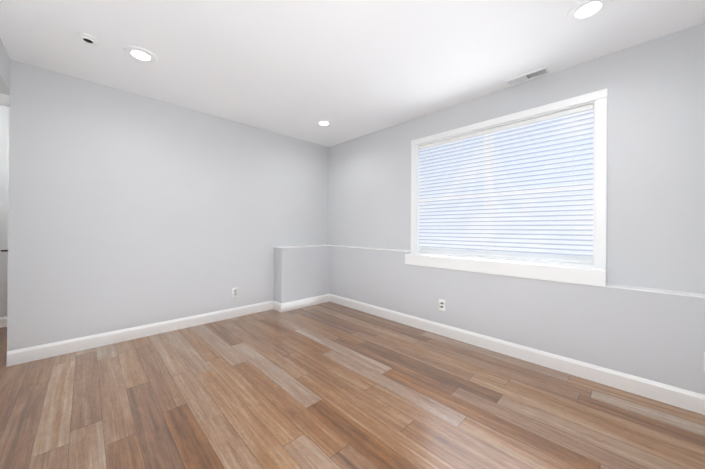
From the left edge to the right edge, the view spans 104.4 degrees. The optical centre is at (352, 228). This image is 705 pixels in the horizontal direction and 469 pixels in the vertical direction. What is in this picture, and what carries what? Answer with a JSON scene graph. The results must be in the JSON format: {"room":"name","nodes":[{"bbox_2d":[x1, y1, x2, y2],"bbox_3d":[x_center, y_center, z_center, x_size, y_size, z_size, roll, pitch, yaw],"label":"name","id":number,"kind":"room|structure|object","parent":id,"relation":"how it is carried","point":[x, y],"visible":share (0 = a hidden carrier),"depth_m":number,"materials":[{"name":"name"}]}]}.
{"room":"empty room","nodes":[
{"label":"empty room","id":0,"kind":"room"},
{"bbox_2d":[0,105,9,316],"bbox_3d":[-3.047,-0.128,3.830,4.600,2.420,0.120,1,0,-44],"label":"wall","id":1,"kind":"structure","parent":0,"point":[4,154],"depth_m":2.99,"materials":[{"name":"grey paint"}]},
{"bbox_2d":[0,316,6,327],"bbox_3d":[-4.182,1.014,2.634,1.078,0.115,0.015,1,0,-44],"label":"baseboard","id":2,"kind":"structure","parent":1,"relation":"attached to","point":[3,320],"depth_m":2.99,"materials":[{"name":"white wood"}]},
{"bbox_2d":[1,200,8,304],"bbox_3d":[-3.457,0.028,3.277,0.922,2.100,0.096,1,0,-44],"label":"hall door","id":3,"kind":"structure","parent":1,"relation":"in","point":[6,251],"depth_m":2.99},
{"bbox_2d":[0,38,9,94],"bbox_3d":[-1.391,-0.124,0.717,0.120,2.420,4.150,1,0,-44],"label":"wall","id":4,"kind":"structure","parent":0,"point":[4,73],"depth_m":2.04,"materials":[{"name":"grey paint"}]},
{"bbox_2d":[7,59,327,350],"bbox_3d":[-1.599,-0.119,3.329,3.230,2.420,0.120,1,0,-44],"label":"wall","id":5,"kind":"structure","parent":0,"point":[126,209],"depth_m":2.71,"materials":[{"name":"grey paint"}]},
{"bbox_2d":[6,300,275,366],"bbox_3d":[-1.896,1.031,2.949,2.290,0.115,0.015,1,0,-44],"label":"baseboard","id":6,"kind":"structure","parent":5,"relation":"attached to","point":[14,357],"depth_m":2.64,"materials":[{"name":"white wood"}]},
{"bbox_2d":[232,287,237,297],"bbox_3d":[-1.453,0.787,3.384,0.070,0.115,0.010,1,0,-44],"label":"electrical outlet","id":7,"kind":"object","parent":5,"relation":"attached to","point":[234,292],"visible":1,"depth_m":3.38,"materials":[{"name":"white plastic"}]},
{"bbox_2d":[274,246,329,302],"bbox_3d":[-0.717,0.679,3.963,0.810,0.840,0.210,1,0,-44],"label":"wall","id":8,"kind":"structure","parent":0,"point":[301,272],"depth_m":3.81,"materials":[{"name":"grey paint"}]},
{"bbox_2d":[274,245,329,247],"bbox_3d":[-0.716,0.255,3.957,0.810,0.009,0.219,1,0,-44],"label":"trim","id":9,"kind":"structure","parent":8,"relation":"on","point":[306,245],"depth_m":3.87,"materials":[{"name":"white wood"}]},
{"bbox_2d":[280,294,327,311],"bbox_3d":[-0.657,1.042,3.866,0.795,0.115,0.015,1,0,-44],"label":"baseboard","id":10,"kind":"structure","parent":8,"relation":"attached to","point":[301,303],"depth_m":3.83,"materials":[{"name":"white wood"}]},
{"bbox_2d":[0,302,704,468],"bbox_3d":[-1.020,1.141,1.957,4.900,0.100,5.640,1,0,-44],"label":"floor","id":11,"kind":"structure","parent":0,"point":[328,385],"depth_m":1.68,"materials":[{"name":"brown wood"}]},
{"bbox_2d":[0,0,704,146],"bbox_3d":[-1.003,-1.388,1.964,4.900,0.120,5.640,1,0,-44],"label":"ceiling","id":12,"kind":"structure","parent":0,"point":[348,69],"depth_m":2.00,"materials":[{"name":"white paint"}]},
{"bbox_2d":[76,33,98,45],"bbox_3d":[-1.845,-1.322,1.910,0.116,0.024,0.116,1,0,-44],"label":"ceiling detector","id":13,"kind":"object","parent":12,"relation":"attached to","point":[87,39],"visible":0.96,"depth_m":1.90,"materials":[{"name":"white plastic"}]},
{"bbox_2d":[124,46,156,62],"bbox_3d":[-1.617,-1.327,2.091,0.204,0.010,0.204,1,0,-44],"label":"recessed light","id":14,"kind":"object","parent":12,"relation":"in","point":[140,54],"visible":1,"depth_m":2.08,"materials":[{"name":"white"}]},
{"bbox_2d":[316,120,331,125],"bbox_3d":[-0.356,-1.315,3.405,0.204,0.010,0.204,1,0,-44],"label":"recessed light","id":15,"kind":"object","parent":12,"relation":"in","point":[323,122],"visible":1,"depth_m":3.38,"materials":[{"name":"white"}]},
{"bbox_2d":[505,66,549,86],"bbox_3d":[1.498,-1.303,2.350,0.120,0.013,0.300,1,0,-44],"label":"ceiling vent","id":16,"kind":"object","parent":12,"relation":"in","point":[534,74],"visible":1,"depth_m":2.34,"materials":[{"name":"white metal"}]},
{"bbox_2d":[566,0,610,21],"bbox_3d":[1.404,-1.307,1.630,0.204,0.010,0.204,1,0,-44],"label":"recessed light","id":17,"kind":"object","parent":12,"relation":"in","point":[582,10],"visible":1,"depth_m":1.63,"materials":[{"name":"white"}]},
{"bbox_2d":[327,22,704,293],"bbox_3d":[0.634,-0.103,3.567,0.300,2.420,5.640,1,0,-44],"label":"wall","id":18,"kind":"structure","parent":0,"point":[656,165],"depth_m":1.97,"materials":[{"name":"grey paint"}]},
{"bbox_2d":[405,253,606,286],"bbox_3d":[1.256,0.354,2.613,0.137,0.120,1.717,1,0,-44],"label":"window sill","id":19,"kind":"structure","parent":18,"relation":"attached to","point":[591,276],"depth_m":2.35,"materials":[{"name":"white wood"}]},
{"bbox_2d":[411,88,607,268],"bbox_3d":[1.347,-0.378,2.701,0.154,1.345,1.721,1,0,-44],"label":"window","id":20,"kind":"structure","parent":18,"relation":"in","point":[600,97],"depth_m":2.28,"materials":[{"name":"white wood"}]},
{"bbox_2d":[419,104,593,263],"bbox_3d":[1.333,-0.351,2.688,0.056,1.244,1.555,1,0,-44],"label":"window blind","id":21,"kind":"object","parent":20,"relation":"attached to","point":[525,186],"visible":0.96,"depth_m":2.52,"materials":[{"name":"white plastic"}]},
{"bbox_2d":[330,246,704,394],"bbox_3d":[0.955,0.688,2.926,0.125,0.840,4.030,1,0,-44],"label":"wall","id":22,"kind":"structure","parent":0,"point":[656,337],"depth_m":2.19,"materials":[{"name":"grey paint"}]},
{"bbox_2d":[330,245,410,251],"bbox_3d":[0.104,0.260,3.798,0.131,0.009,1.590,1,0,-44],"label":"trim","id":23,"kind":"structure","parent":22,"relation":"on","point":[330,245],"depth_m":3.57,"materials":[{"name":"white wood"}]},
{"bbox_2d":[439,299,444,310],"bbox_3d":[0.933,0.792,2.851,0.010,0.115,0.070,1,0,-44],"label":"electrical outlet","id":24,"kind":"object","parent":22,"relation":"attached to","point":[442,304],"visible":1,"depth_m":2.85,"materials":[{"name":"white plastic"}]},
{"bbox_2d":[328,294,704,414],"bbox_3d":[0.976,1.050,2.801,0.015,0.115,3.820,1,0,-44],"label":"baseboard","id":25,"kind":"structure","parent":22,"relation":"attached to","point":[676,396],"depth_m":2.15,"materials":[{"name":"white wood"}]},
{"bbox_2d":[606,284,704,297],"bbox_3d":[2.111,0.413,1.742,0.131,0.009,0.723,1,0,-44],"label":"trim","id":26,"kind":"structure","parent":22,"relation":"on","point":[689,294],"depth_m":1.81,"materials":[{"name":"white wood"}]}
]}

